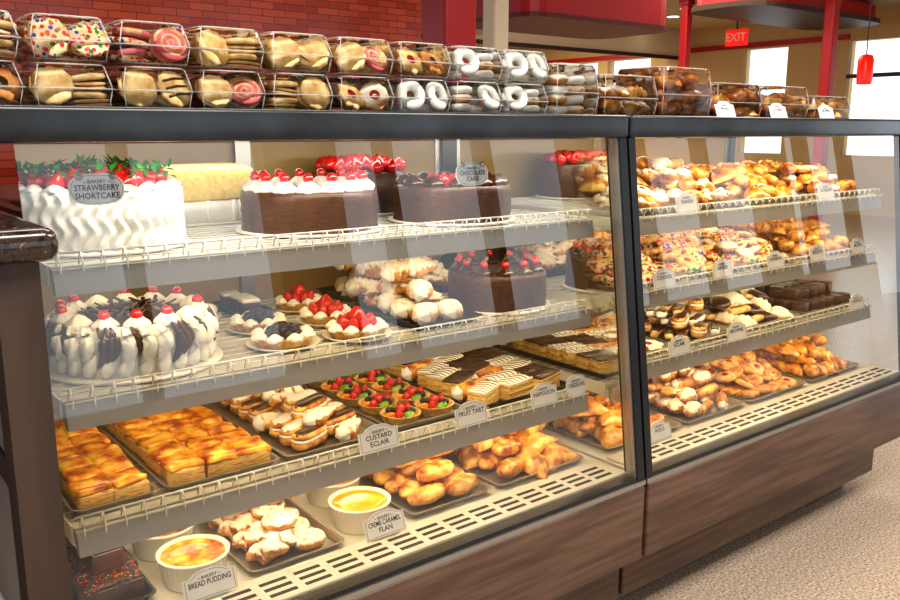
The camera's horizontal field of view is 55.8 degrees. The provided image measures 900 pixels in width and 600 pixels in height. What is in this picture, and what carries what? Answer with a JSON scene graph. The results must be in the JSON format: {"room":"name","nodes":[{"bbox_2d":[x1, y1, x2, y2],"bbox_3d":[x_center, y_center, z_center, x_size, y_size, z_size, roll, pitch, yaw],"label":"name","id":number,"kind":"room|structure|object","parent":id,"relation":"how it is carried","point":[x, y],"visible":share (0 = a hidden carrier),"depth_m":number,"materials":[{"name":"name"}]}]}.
{"room":"cafe","nodes":[
{"label":"cafe","id":0,"kind":"room"},
{"bbox_2d":[0,0,421,143],"bbox_3d":[-2.790,-0.692,2.340,6.620,3.000,0.150,-9,14,-37],"label":"wall","id":1,"kind":"structure","parent":0,"point":[390,21],"depth_m":3.71,"materials":[{"name":"red brick"}]},
{"bbox_2d":[421,1,679,59],"bbox_3d":[1.083,-4.087,12.951,7.400,0.500,0.440,-9,14,-37],"label":"ceiling beam","id":2,"kind":"structure","parent":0,"point":[665,45],"depth_m":13.95,"materials":[{"name":"paint"}]},
{"bbox_2d":[421,0,899,49],"bbox_3d":[-0.504,-3.299,7.579,17.200,0.060,21.200,-9,14,-37],"label":"ceiling","id":3,"kind":"structure","parent":0,"point":[698,22],"depth_m":13.47,"materials":[{"name":"beige paint"}]},
{"bbox_2d":[476,0,667,38],"bbox_3d":[1.091,-2.929,7.895,1.940,0.790,1.040,-9,14,-37],"label":"soffit","id":4,"kind":"structure","parent":3,"relation":"attached to","point":[579,19],"depth_m":7.63,"materials":[{"name":"red paint"}]},
{"bbox_2d":[725,21,748,46],"bbox_3d":[4.045,-3.863,11.960,0.052,0.550,0.340,-9,14,-37],"label":"exit sign","id":5,"kind":"object","parent":3,"relation":"hanging from","point":[737,37],"visible":0.98,"depth_m":11.96,"materials":[{"name":"red plastic"}]},
{"bbox_2d":[691,0,879,29],"bbox_3d":[4.492,-3.853,11.218,3.300,0.280,1.100,-9,14,-37],"label":"canopy","id":6,"kind":"object","parent":3,"relation":"attached to","point":[794,14],"visible":0.88,"depth_m":10.79,"materials":[{"name":"red metal"}]},
{"bbox_2d":[856,0,873,84],"bbox_3d":[3.867,-2.653,7.816,0.140,1.300,0.140,-9,14,-37],"label":"pendant lamp","id":7,"kind":"object","parent":3,"relation":"hanging from","point":[865,66],"visible":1,"depth_m":7.87,"materials":[{"name":"red glass"}]},
{"bbox_2d":[509,8,899,217],"bbox_3d":[4.583,-3.219,14.986,0.240,3.000,15.900,-9,14,-37],"label":"wall","id":8,"kind":"structure","parent":0,"point":[731,64],"depth_m":13.53,"materials":[{"name":"brown paint"}]},
{"bbox_2d":[619,213,899,599],"bbox_3d":[-0.504,-0.303,8.178,17.200,0.050,21.200,-9,14,-37],"label":"floor","id":9,"kind":"structure","parent":0,"point":[844,544],"depth_m":2.74,"materials":[{"name":"tile"}]},
{"bbox_2d":[0,211,70,599],"bbox_3d":[-1.229,0.485,1.129,1.200,1.167,0.950,-9,14,-37],"label":"counter","id":10,"kind":"object","parent":9,"relation":"on","point":[33,551],"depth_m":1.05,"materials":[{"name":"brown wood"}]},
{"bbox_2d":[0,105,645,599],"bbox_3d":[-0.346,0.247,1.940,1.436,1.315,0.859,-9,14,-37],"label":"display case","id":11,"kind":"object","parent":9,"relation":"on","point":[568,534],"visible":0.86,"depth_m":1.80,"materials":[{"name":"black"}]},
{"bbox_2d":[0,60,25,104],"bbox_3d":[-0.759,-0.341,1.345,0.138,0.071,0.154,-9,14,-37],"label":"box","id":12,"kind":"object","parent":11,"relation":"on","point":[11,87],"visible":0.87,"depth_m":1.33,"materials":[{"name":"clear plastic"}]},
{"bbox_2d":[0,10,21,60],"bbox_3d":[-0.760,-0.414,1.332,0.139,0.071,0.151,-9,14,-37],"label":"box","id":13,"kind":"object","parent":12,"relation":"on","point":[9,39],"visible":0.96,"depth_m":1.33,"materials":[{"name":"clear plastic"}]},
{"bbox_2d":[18,62,114,105],"bbox_3d":[-0.651,-0.358,1.431,0.134,0.071,0.151,-9,14,-37],"label":"box","id":14,"kind":"object","parent":11,"relation":"on","point":[47,84],"visible":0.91,"depth_m":1.40,"materials":[{"name":"clear plastic"}]},
{"bbox_2d":[14,13,111,64],"bbox_3d":[-0.650,-0.431,1.415,0.134,0.071,0.152,-9,14,-37],"label":"box","id":15,"kind":"object","parent":14,"relation":"on","point":[45,38],"visible":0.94,"depth_m":1.38,"materials":[{"name":"clear plastic"}]},
{"bbox_2d":[68,172,124,204],"bbox_3d":[-0.538,-0.169,1.295,0.083,0.049,0.008,-9,14,-37],"label":"price label","id":16,"kind":"object","parent":11,"relation":"attached to","point":[93,188],"visible":1,"depth_m":1.29,"materials":[{"name":"white paper"}]},
{"bbox_2d":[15,153,190,257],"bbox_3d":[-0.650,-0.184,1.551,0.331,0.167,0.331,9,14,37],"label":"cake","id":17,"kind":"object","parent":11,"relation":"on","point":[151,210],"visible":0.64,"depth_m":1.44,"materials":[{"name":"beige food"}]},
{"bbox_2d":[54,421,157,515],"bbox_3d":[-0.712,0.307,1.644,0.150,0.049,0.440,-9,14,-37],"label":"tray","id":18,"kind":"object","parent":11,"relation":"on","point":[95,475],"visible":0.8,"depth_m":1.53,"materials":[{"name":"orange food"}]},
{"bbox_2d":[65,536,155,599],"bbox_3d":[-0.682,0.456,1.614,0.135,0.146,0.330,-9,14,-37],"label":"tray","id":19,"kind":"object","parent":11,"relation":"on","point":[113,574],"visible":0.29,"depth_m":1.53,"materials":[{"name":"black"}]},
{"bbox_2d":[45,286,222,385],"bbox_3d":[-0.597,0.054,1.595,0.325,0.123,0.325,0,11,2],"label":"cake","id":20,"kind":"object","parent":11,"relation":"on","point":[99,339],"visible":0.97,"depth_m":1.49,"materials":[{"name":"beige food"}]},
{"bbox_2d":[106,66,194,107],"bbox_3d":[-0.543,-0.374,1.513,0.134,0.071,0.152,-9,14,-37],"label":"box","id":21,"kind":"object","parent":11,"relation":"on","point":[170,87],"visible":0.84,"depth_m":1.47,"materials":[{"name":"clear plastic"}]},
{"bbox_2d":[99,20,191,67],"bbox_3d":[-0.543,-0.447,1.499,0.135,0.073,0.151,-9,14,-37],"label":"box","id":22,"kind":"object","parent":21,"relation":"on","point":[168,46],"visible":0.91,"depth_m":1.47,"materials":[{"name":"clear plastic"}]},
{"bbox_2d":[132,525,194,561],"bbox_3d":[-0.582,0.478,1.724,0.136,0.059,0.136,-9,14,-37],"label":"ramekin","id":23,"kind":"object","parent":11,"relation":"on","point":[145,550],"visible":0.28,"depth_m":1.67,"materials":[{"name":"white ceramic"}]},
{"bbox_2d":[97,405,279,491],"bbox_3d":[-0.574,0.277,1.788,0.230,0.051,0.500,-9,14,-37],"label":"tray","id":24,"kind":"object","parent":11,"relation":"on","point":[184,448],"visible":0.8,"depth_m":1.67,"materials":[{"name":"orange food"}]},
{"bbox_2d":[129,163,253,226],"bbox_3d":[-0.583,-0.243,1.936,0.264,0.134,0.174,-9,14,-37],"label":"sheet cake","id":25,"kind":"object","parent":11,"relation":"on","point":[211,191],"visible":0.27,"depth_m":1.88,"materials":[{"name":"beige food"}]},
{"bbox_2d":[155,533,229,592],"bbox_3d":[-0.485,0.501,1.611,0.136,0.059,0.136,-9,14,-37],"label":"ramekin","id":26,"kind":"object","parent":11,"relation":"on","point":[178,559],"visible":0.84,"depth_m":1.59,"materials":[{"name":"white ceramic"}]},
{"bbox_2d":[181,565,238,599],"bbox_3d":[-0.435,0.511,1.540,0.100,0.050,0.020,-9,14,-37],"label":"price label","id":27,"kind":"object","parent":11,"relation":"attached to","point":[209,582],"visible":1,"depth_m":1.54,"materials":[{"name":"white paper"}]},
{"bbox_2d":[186,70,266,108],"bbox_3d":[-0.434,-0.391,1.598,0.137,0.071,0.151,-9,14,-37],"label":"box","id":28,"kind":"object","parent":11,"relation":"on","point":[219,88],"visible":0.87,"depth_m":1.56,"materials":[{"name":"clear plastic"}]},
{"bbox_2d":[180,26,265,71],"bbox_3d":[-0.434,-0.464,1.583,0.137,0.071,0.151,-9,14,-37],"label":"box","id":29,"kind":"object","parent":28,"relation":"on","point":[241,50],"visible":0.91,"depth_m":1.55,"materials":[{"name":"clear plastic"}]},
{"bbox_2d":[210,290,271,314],"bbox_3d":[-0.502,0.007,2.038,0.090,0.042,0.180,-9,14,-37],"label":"tray","id":30,"kind":"object","parent":11,"relation":"on","point":[232,302],"visible":0.94,"depth_m":2.02,"materials":[{"name":"black"}]},
{"bbox_2d":[225,308,287,334],"bbox_3d":[-0.418,0.041,1.853,0.142,0.049,0.141,-9,14,-37],"label":"tart","id":31,"kind":"object","parent":11,"relation":"on","point":[244,324],"visible":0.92,"depth_m":1.82,"materials":[{"name":"beige food"}]},
{"bbox_2d":[197,492,344,574],"bbox_3d":[-0.450,0.417,1.857,0.213,0.127,0.510,-9,14,-37],"label":"tray","id":32,"kind":"object","parent":11,"relation":"on","point":[271,536],"visible":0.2,"depth_m":1.71,"materials":[{"name":"beige food"}]},
{"bbox_2d":[245,321,320,351],"bbox_3d":[-0.338,0.067,1.717,0.151,0.051,0.150,-9,14,-37],"label":"tart","id":33,"kind":"object","parent":11,"relation":"on","point":[278,336],"visible":1,"depth_m":1.69,"materials":[{"name":"beige food"}]},
{"bbox_2d":[204,385,375,460],"bbox_3d":[-0.373,0.233,1.927,0.245,0.083,0.480,-9,14,-37],"label":"tray","id":34,"kind":"object","parent":11,"relation":"on","point":[296,422],"visible":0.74,"depth_m":1.81,"materials":[{"name":"beige food"}]},
{"bbox_2d":[258,73,334,109],"bbox_3d":[-0.322,-0.409,1.684,0.142,0.071,0.151,-9,14,-37],"label":"box","id":35,"kind":"object","parent":11,"relation":"on","point":[311,91],"visible":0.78,"depth_m":1.65,"materials":[{"name":"clear plastic"}]},
{"bbox_2d":[256,32,333,73],"bbox_3d":[-0.322,-0.482,1.669,0.142,0.071,0.152,-9,14,-37],"label":"box","id":36,"kind":"object","parent":35,"relation":"on","point":[297,53],"visible":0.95,"depth_m":1.64,"materials":[{"name":"clear plastic"}]},
{"bbox_2d":[271,283,321,313],"bbox_3d":[-0.367,-0.010,2.065,0.137,0.064,0.136,-9,14,-37],"label":"tart","id":37,"kind":"object","parent":11,"relation":"on","point":[292,301],"visible":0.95,"depth_m":2.03,"materials":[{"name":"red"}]},
{"bbox_2d":[236,168,382,237],"bbox_3d":[-0.297,-0.212,1.802,0.311,0.124,0.311,-10,15,-42],"label":"cake","id":38,"kind":"object","parent":11,"relation":"on","point":[303,203],"visible":0.98,"depth_m":1.69,"materials":[{"name":"brown food"}]},
{"bbox_2d":[39,209,594,296],"bbox_3d":[-0.317,-0.158,1.915,1.230,0.068,0.608,-9,14,-37],"label":"wire shelf","id":39,"kind":"object","parent":11,"relation":"attached to","point":[213,252],"depth_m":1.59,"materials":[{"name":"metal"}]},
{"bbox_2d":[50,292,591,431],"bbox_3d":[-0.317,0.058,1.958,1.230,0.068,0.608,-9,14,-37],"label":"wire shelf","id":40,"kind":"object","parent":11,"relation":"attached to","point":[242,370],"depth_m":1.64,"materials":[{"name":"metal"}]},
{"bbox_2d":[54,387,588,558],"bbox_3d":[-0.317,0.273,2.001,1.230,0.068,0.608,-9,14,-37],"label":"wire shelf","id":41,"kind":"object","parent":11,"relation":"attached to","point":[166,511],"depth_m":1.63,"materials":[{"name":"metal"}]},
{"bbox_2d":[295,294,350,326],"bbox_3d":[-0.281,0.018,1.926,0.142,0.066,0.141,-9,14,-37],"label":"tart","id":42,"kind":"object","parent":11,"relation":"on","point":[318,314],"visible":0.94,"depth_m":1.90,"materials":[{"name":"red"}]},
{"bbox_2d":[306,477,360,507],"bbox_3d":[-0.272,0.430,1.964,0.136,0.059,0.136,-9,14,-37],"label":"ramekin","id":43,"kind":"object","parent":11,"relation":"on","point":[319,497],"visible":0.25,"depth_m":1.91,"materials":[{"name":"white ceramic"}]},
{"bbox_2d":[321,305,392,342],"bbox_3d":[-0.196,0.044,1.788,0.151,0.068,0.150,-9,14,-37],"label":"tart","id":44,"kind":"object","parent":11,"relation":"on","point":[354,324],"visible":0.98,"depth_m":1.76,"materials":[{"name":"beige"}]},
{"bbox_2d":[312,153,405,215],"bbox_3d":[-0.234,-0.304,2.197,0.262,0.150,0.262,-9,14,-37],"label":"cake","id":45,"kind":"object","parent":11,"relation":"on","point":[383,171],"visible":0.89,"depth_m":2.11,"materials":[{"name":"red food"}]},
{"bbox_2d":[328,486,390,534],"bbox_3d":[-0.195,0.456,1.836,0.136,0.059,0.136,-9,14,-37],"label":"ramekin","id":46,"kind":"object","parent":11,"relation":"on","point":[352,506],"visible":0.91,"depth_m":1.81,"materials":[{"name":"white ceramic"}]},
{"bbox_2d":[326,76,394,110],"bbox_3d":[-0.208,-0.426,1.772,0.142,0.071,0.151,-9,14,-37],"label":"box","id":47,"kind":"object","parent":11,"relation":"on","point":[369,93],"visible":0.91,"depth_m":1.74,"materials":[{"name":"clear plastic"}]},
{"bbox_2d":[324,37,394,76],"bbox_3d":[-0.208,-0.499,1.757,0.142,0.071,0.152,-9,14,-37],"label":"box","id":48,"kind":"object","parent":47,"relation":"on","point":[366,57],"visible":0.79,"depth_m":1.72,"materials":[{"name":"clear plastic"}]},
{"bbox_2d":[357,423,399,455],"bbox_3d":[-0.146,0.281,1.738,0.096,0.054,0.014,-9,14,-37],"label":"price label","id":49,"kind":"object","parent":11,"relation":"attached to","point":[378,437],"visible":1,"depth_m":1.74,"materials":[{"name":"white paper"}]},
{"bbox_2d":[301,369,460,430],"bbox_3d":[-0.185,0.220,2.082,0.220,0.048,0.470,-9,14,-37],"label":"tray","id":50,"kind":"object","parent":11,"relation":"on","point":[375,396],"visible":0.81,"depth_m":2.00,"materials":[{"name":"multicoloured food"}]},
{"bbox_2d":[316,254,447,302],"bbox_3d":[-0.138,-0.111,2.292,0.410,0.174,0.232,-9,14,-37],"label":"tray","id":51,"kind":"object","parent":11,"relation":"on","point":[349,289],"visible":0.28,"depth_m":2.21,"materials":[{"name":"black"}]},
{"bbox_2d":[362,508,406,542],"bbox_3d":[-0.137,0.464,1.770,0.100,0.052,0.020,-9,14,-37],"label":"price label","id":52,"kind":"object","parent":11,"relation":"on","point":[385,522],"visible":1,"depth_m":1.77,"materials":[{"name":"white paper"}]},
{"bbox_2d":[347,257,481,330],"bbox_3d":[-0.086,-0.033,1.985,0.190,0.141,0.303,-9,14,-37],"label":"tray","id":53,"kind":"object","parent":11,"relation":"on","point":[401,297],"visible":0.96,"depth_m":1.92,"materials":[{"name":"black"}]},
{"bbox_2d":[387,79,451,111],"bbox_3d":[-0.092,-0.444,1.861,0.147,0.071,0.153,-9,14,-37],"label":"box","id":54,"kind":"object","parent":11,"relation":"on","point":[425,95],"visible":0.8,"depth_m":1.82,"materials":[{"name":"clear plastic"}]},
{"bbox_2d":[386,42,451,79],"bbox_3d":[-0.092,-0.517,1.847,0.147,0.071,0.151,-9,14,-37],"label":"box","id":55,"kind":"object","parent":54,"relation":"on","point":[428,61],"visible":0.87,"depth_m":1.81,"materials":[{"name":"clear plastic"}]},
{"bbox_2d":[359,450,491,517],"bbox_3d":[-0.148,0.370,2.109,0.235,0.119,0.520,-9,14,-37],"label":"tray","id":56,"kind":"object","parent":11,"relation":"on","point":[421,487],"visible":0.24,"depth_m":1.95,"materials":[{"name":"orange food"}]},
{"bbox_2d":[388,171,515,226],"bbox_3d":[0.004,-0.243,1.999,0.301,0.108,0.301,-10,15,-42],"label":"cake","id":57,"kind":"object","parent":11,"relation":"on","point":[423,197],"visible":0.84,"depth_m":1.89,"materials":[{"name":"brown food"}]},
{"bbox_2d":[456,161,487,185],"bbox_3d":[0.045,-0.259,1.745,0.085,0.049,0.008,-9,14,-37],"label":"price label","id":58,"kind":"object","parent":57,"relation":"on","point":[468,173],"visible":1,"depth_m":1.74,"materials":[{"name":"white"}]},
{"bbox_2d":[374,348,565,408],"bbox_3d":[0.033,0.184,2.255,0.327,0.050,0.502,-9,14,-37],"label":"tray","id":59,"kind":"object","parent":11,"relation":"on","point":[492,377],"visible":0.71,"depth_m":2.14,"materials":[{"name":"black"}]},
{"bbox_2d":[454,401,487,428],"bbox_3d":[0.047,0.251,1.886,0.090,0.054,0.014,-9,14,-37],"label":"price label","id":60,"kind":"object","parent":11,"relation":"attached to","point":[470,413],"visible":1,"depth_m":1.88,"materials":[{"name":"white paper"}]},
{"bbox_2d":[445,81,503,112],"bbox_3d":[0.027,-0.462,1.951,0.147,0.071,0.156,-9,14,-37],"label":"box","id":61,"kind":"object","parent":11,"relation":"on","point":[469,96],"visible":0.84,"depth_m":1.91,"materials":[{"name":"clear plastic"}]},
{"bbox_2d":[443,46,503,81],"bbox_3d":[0.027,-0.535,1.936,0.147,0.071,0.155,-9,14,-37],"label":"box","id":62,"kind":"object","parent":61,"relation":"on","point":[484,65],"visible":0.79,"depth_m":1.91,"materials":[{"name":"clear plastic"}]},
{"bbox_2d":[447,250,550,315],"bbox_3d":[0.117,-0.049,2.115,0.269,0.123,0.269,2,12,11],"label":"cake","id":63,"kind":"object","parent":11,"relation":"on","point":[489,286],"visible":1,"depth_m":2.02,"materials":[{"name":"brown food"}]},
{"bbox_2d":[441,423,582,488],"bbox_3d":[0.078,0.340,2.276,0.301,0.114,0.562,-9,14,-37],"label":"tray","id":64,"kind":"object","parent":11,"relation":"on","point":[513,458],"visible":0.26,"depth_m":2.11,"materials":[{"name":"orange food"}]},
{"bbox_2d":[497,83,548,113],"bbox_3d":[0.142,-0.480,2.041,0.142,0.071,0.155,-9,14,-37],"label":"box","id":65,"kind":"object","parent":11,"relation":"on","point":[528,98],"visible":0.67,"depth_m":2.01,"materials":[{"name":"clear plastic"}]},
{"bbox_2d":[493,50,549,83],"bbox_3d":[0.142,-0.553,2.026,0.142,0.071,0.154,-9,14,-37],"label":"box","id":66,"kind":"object","parent":65,"relation":"on","point":[520,67],"visible":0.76,"depth_m":1.99,"materials":[{"name":"clear plastic"}]},
{"bbox_2d":[530,382,557,408],"bbox_3d":[0.224,0.224,2.022,0.085,0.054,0.014,-9,14,-37],"label":"price label","id":67,"kind":"object","parent":11,"relation":"attached to","point":[543,394],"visible":1,"depth_m":2.02,"materials":[{"name":"white"}]},
{"bbox_2d":[510,63,599,113],"bbox_3d":[0.259,-0.526,2.140,0.161,0.123,0.191,-9,14,-37],"label":"box","id":68,"kind":"object","parent":11,"relation":"on","point":[572,88],"visible":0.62,"depth_m":2.11,"materials":[{"name":"clear plastic"}]},
{"bbox_2d":[566,374,586,397],"bbox_3d":[0.310,0.211,2.089,0.070,0.054,0.013,-9,14,-37],"label":"price label","id":69,"kind":"object","parent":11,"relation":"attached to","point":[576,385],"visible":1,"depth_m":2.09,"materials":[{"name":"white"}]},
{"bbox_2d":[422,0,475,140],"bbox_3d":[-0.008,-1.431,6.040,0.340,3.000,0.340,-9,14,-37],"label":"column","id":70,"kind":"structure","parent":9,"relation":"on","point":[448,23],"depth_m":5.84,"materials":[{"name":"red paint"}]},
{"bbox_2d":[483,0,508,81],"bbox_3d":[0.352,-1.554,6.654,0.210,3.000,0.210,-9,14,-37],"label":"column","id":71,"kind":"structure","parent":9,"relation":"on","point":[495,12],"depth_m":6.49,"materials":[{"name":"beige paint"}]},
{"bbox_2d":[677,0,694,137],"bbox_3d":[3.150,-2.537,11.572,0.180,3.000,0.180,-9,14,-37],"label":"column","id":72,"kind":"structure","parent":9,"relation":"on","point":[686,5],"depth_m":11.32,"materials":[{"name":"red paint"}]},
{"bbox_2d":[554,115,899,599],"bbox_3d":[0.793,0.072,2.819,1.452,1.315,0.859,-9,14,-37],"label":"display case","id":73,"kind":"object","parent":9,"relation":"on","point":[718,480],"visible":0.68,"depth_m":2.47,"materials":[{"name":"black"}]},
{"bbox_2d":[595,74,658,114],"bbox_3d":[0.417,-0.540,2.263,0.221,0.105,0.193,-9,14,-37],"label":"box","id":74,"kind":"object","parent":73,"relation":"on","point":[612,100],"visible":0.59,"depth_m":2.23,"materials":[{"name":"clear plastic"}]},
{"bbox_2d":[581,159,676,215],"bbox_3d":[0.376,-0.333,2.422,0.290,0.139,0.511,-9,14,-37],"label":"tray","id":75,"kind":"object","parent":73,"relation":"on","point":[594,173],"visible":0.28,"depth_m":2.28,"materials":[{"name":"beige food"}]},
{"bbox_2d":[596,311,667,363],"bbox_3d":[0.370,0.078,2.497,0.270,0.084,0.513,-9,14,-37],"label":"tray","id":76,"kind":"object","parent":73,"relation":"on","point":[607,322],"visible":0.2,"depth_m":2.36,"materials":[{"name":"silver metal"}]},
{"bbox_2d":[585,232,686,291],"bbox_3d":[0.388,-0.133,2.472,0.320,0.116,0.510,-9,14,-37],"label":"tray","id":77,"kind":"object","parent":73,"relation":"on","point":[598,247],"visible":0.23,"depth_m":2.33,"materials":[{"name":"silver metal"}]},
{"bbox_2d":[615,387,680,430],"bbox_3d":[0.386,0.284,2.533,0.290,0.122,0.540,-9,14,-37],"label":"tray","id":78,"kind":"object","parent":73,"relation":"on","point":[653,417],"visible":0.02,"depth_m":2.42,"materials":[{"name":"orange food"}]},
{"bbox_2d":[650,421,671,443],"bbox_3d":[0.571,0.356,2.316,0.090,0.050,0.020,-9,14,-37],"label":"price label","id":79,"kind":"object","parent":73,"relation":"on","point":[660,430],"visible":0.97,"depth_m":2.31,"materials":[{"name":"white paper"}]},
{"bbox_2d":[595,298,728,343],"bbox_3d":[0.604,0.029,2.677,0.300,0.109,0.510,-9,14,-37],"label":"tray","id":80,"kind":"object","parent":73,"relation":"on","point":[663,323],"visible":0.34,"depth_m":2.53,"materials":[{"name":"brown food"}]},
{"bbox_2d":[616,66,712,115],"bbox_3d":[0.601,-0.584,2.403,0.231,0.133,0.191,-9,14,-37],"label":"box","id":81,"kind":"object","parent":73,"relation":"on","point":[676,95],"visible":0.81,"depth_m":2.36,"materials":[{"name":"clear plastic"}]},
{"bbox_2d":[652,268,676,289],"bbox_3d":[0.565,-0.057,2.241,0.092,0.054,0.015,-9,14,-37],"label":"price label","id":82,"kind":"object","parent":73,"relation":"attached to","point":[664,278],"visible":1,"depth_m":2.24,"materials":[{"name":"white"}]},
{"bbox_2d":[590,156,743,208],"bbox_3d":[0.614,-0.370,2.606,0.285,0.139,0.510,-9,14,-37],"label":"tray","id":83,"kind":"object","parent":73,"relation":"on","point":[668,176],"visible":0.5,"depth_m":2.48,"materials":[{"name":"beige food"}]},
{"bbox_2d":[593,229,745,277],"bbox_3d":[0.632,-0.170,2.659,0.280,0.117,0.510,-9,14,-37],"label":"tray","id":84,"kind":"object","parent":73,"relation":"on","point":[678,252],"visible":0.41,"depth_m":2.53,"materials":[{"name":"silver metal"}]},
{"bbox_2d":[667,335,690,357],"bbox_3d":[0.628,0.124,2.328,0.092,0.054,0.015,-9,14,-37],"label":"price label","id":85,"kind":"object","parent":73,"relation":"attached to","point":[679,345],"visible":1,"depth_m":2.33,"materials":[{"name":"white paper"}]},
{"bbox_2d":[675,192,698,213],"bbox_3d":[0.628,-0.258,2.252,0.092,0.054,0.015,-9,14,-37],"label":"price label","id":86,"kind":"object","parent":73,"relation":"attached to","point":[686,202],"visible":1,"depth_m":2.25,"materials":[{"name":"white"}]},
{"bbox_2d":[648,367,744,424],"bbox_3d":[0.630,0.244,2.720,0.300,0.127,0.543,-9,14,-37],"label":"tray","id":87,"kind":"object","parent":73,"relation":"on","point":[684,400],"visible":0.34,"depth_m":2.57,"materials":[{"name":"food"}]},
{"bbox_2d":[712,259,733,279],"bbox_3d":[0.769,-0.089,2.399,0.092,0.054,0.015,-9,14,-37],"label":"price label","id":88,"kind":"object","parent":73,"relation":"attached to","point":[722,268],"visible":1,"depth_m":2.40,"materials":[{"name":"white"}]},
{"bbox_2d":[714,101,735,116],"bbox_3d":[0.747,-0.518,2.309,0.085,0.044,0.017,-9,14,-37],"label":"price label","id":89,"kind":"object","parent":73,"relation":"on","point":[723,108],"visible":0.98,"depth_m":2.31,"materials":[{"name":"white"}]},
{"bbox_2d":[690,83,763,116],"bbox_3d":[0.800,-0.597,2.555,0.241,0.099,0.207,-9,14,-37],"label":"box","id":90,"kind":"object","parent":73,"relation":"on","point":[737,97],"visible":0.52,"depth_m":2.52,"materials":[{"name":"clear plastic"}]},
{"bbox_2d":[583,188,882,235],"bbox_3d":[0.776,-0.317,2.760,1.365,0.068,0.608,-9,14,-37],"label":"wire shelf","id":91,"kind":"object","parent":73,"relation":"attached to","point":[656,223],"depth_m":2.45,"materials":[{"name":"metal"}]},
{"bbox_2d":[592,244,876,313],"bbox_3d":[0.776,-0.126,2.798,1.365,0.068,0.608,-9,14,-37],"label":"wire shelf","id":92,"kind":"object","parent":73,"relation":"attached to","point":[687,289],"depth_m":2.50,"materials":[{"name":"metal"}]},
{"bbox_2d":[672,288,799,329],"bbox_3d":[0.871,-0.006,2.877,0.340,0.099,0.522,-9,14,-37],"label":"tray","id":93,"kind":"object","parent":73,"relation":"on","point":[743,306],"visible":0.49,"depth_m":2.73,"materials":[{"name":"beige food"}]},
{"bbox_2d":[726,322,746,342],"bbox_3d":[0.840,0.092,2.492,0.092,0.054,0.015,-9,14,-37],"label":"price label","id":94,"kind":"object","parent":73,"relation":"attached to","point":[736,331],"visible":1,"depth_m":2.49,"materials":[{"name":"white"}]},
{"bbox_2d":[608,299,871,387],"bbox_3d":[0.776,0.066,2.836,1.365,0.068,0.608,-9,14,-37],"label":"wire shelf","id":95,"kind":"object","parent":73,"relation":"attached to","point":[658,364],"depth_m":2.58,"materials":[{"name":"metal"}]},
{"bbox_2d":[676,351,806,403],"bbox_3d":[0.893,0.210,2.925,0.340,0.113,0.540,-9,14,-37],"label":"tray","id":96,"kind":"object","parent":73,"relation":"on","point":[739,376],"visible":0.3,"depth_m":2.78,"materials":[{"name":"orange food"}]},
{"bbox_2d":[686,227,798,267],"bbox_3d":[0.860,-0.195,2.837,0.280,0.095,0.510,-9,14,-37],"label":"tray","id":97,"kind":"object","parent":73,"relation":"on","point":[740,247],"visible":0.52,"depth_m":2.71,"materials":[{"name":"silver metal"}]},
{"bbox_2d":[683,163,809,203],"bbox_3d":[0.875,-0.396,2.811,0.340,0.109,0.522,-9,14,-37],"label":"tray","id":98,"kind":"object","parent":73,"relation":"on","point":[753,182],"visible":0.46,"depth_m":2.66,"materials":[{"name":"orange food"}]},
{"bbox_2d":[721,85,809,117],"bbox_3d":[1.002,-0.628,2.716,0.251,0.100,0.198,-9,14,-37],"label":"box","id":99,"kind":"object","parent":73,"relation":"on","point":[791,103],"visible":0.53,"depth_m":2.66,"materials":[{"name":"clear plastic"}]},
{"bbox_2d":[766,251,784,269],"bbox_3d":[0.981,-0.121,2.563,0.092,0.054,0.015,-9,14,-37],"label":"price label","id":100,"kind":"object","parent":73,"relation":"attached to","point":[775,259],"visible":1,"depth_m":2.56,"materials":[{"name":"white"}]},
{"bbox_2d":[717,218,850,258],"bbox_3d":[1.147,-0.246,3.057,0.390,0.109,0.512,-9,14,-37],"label":"tray","id":101,"kind":"object","parent":73,"relation":"on","point":[792,236],"visible":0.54,"depth_m":2.92,"materials":[{"name":"silver metal"}]},
{"bbox_2d":[710,159,866,197],"bbox_3d":[1.166,-0.442,3.034,0.340,0.113,0.510,-9,14,-37],"label":"pastries","id":102,"kind":"object","parent":73,"relation":"on","point":[804,179],"visible":0.4,"depth_m":2.91,"materials":[{"name":"brown food"}]},
{"bbox_2d":[754,278,850,315],"bbox_3d":[1.158,-0.040,3.108,0.360,0.076,0.510,-9,14,-37],"label":"tray","id":103,"kind":"object","parent":73,"relation":"on","point":[802,296],"visible":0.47,"depth_m":2.94,"materials":[{"name":"brown food"}]},
{"bbox_2d":[752,333,859,382],"bbox_3d":[1.177,0.167,3.142,0.340,0.114,0.546,-9,14,-37],"label":"tray","id":104,"kind":"object","parent":73,"relation":"on","point":[800,358],"visible":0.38,"depth_m":2.98,"materials":[{"name":"orange food"}]},
{"bbox_2d":[809,244,825,261],"bbox_3d":[1.170,-0.150,2.708,0.092,0.054,0.015,-9,14,-37],"label":"price label","id":105,"kind":"object","parent":73,"relation":"attached to","point":[817,252],"visible":1,"depth_m":2.71,"materials":[{"name":"white"}]},
{"bbox_2d":[792,96,850,118],"bbox_3d":[1.215,-0.647,2.880,0.249,0.079,0.222,-9,14,-37],"label":"box","id":106,"kind":"object","parent":73,"relation":"on","point":[815,102],"visible":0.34,"depth_m":2.82,"materials":[{"name":"clear plastic"}]},
{"bbox_2d":[817,182,834,199],"bbox_3d":[1.186,-0.344,2.682,0.092,0.054,0.015,-9,14,-37],"label":"price label","id":107,"kind":"object","parent":73,"relation":"attached to","point":[825,190],"visible":1,"depth_m":2.68,"materials":[{"name":"white paper"}]},
{"bbox_2d":[807,0,840,227],"bbox_3d":[4.673,-2.348,10.625,0.200,3.000,0.200,-9,14,-37],"label":"column","id":108,"kind":"structure","parent":9,"relation":"on","point":[832,7],"depth_m":10.46,"materials":[{"name":"red paint"}]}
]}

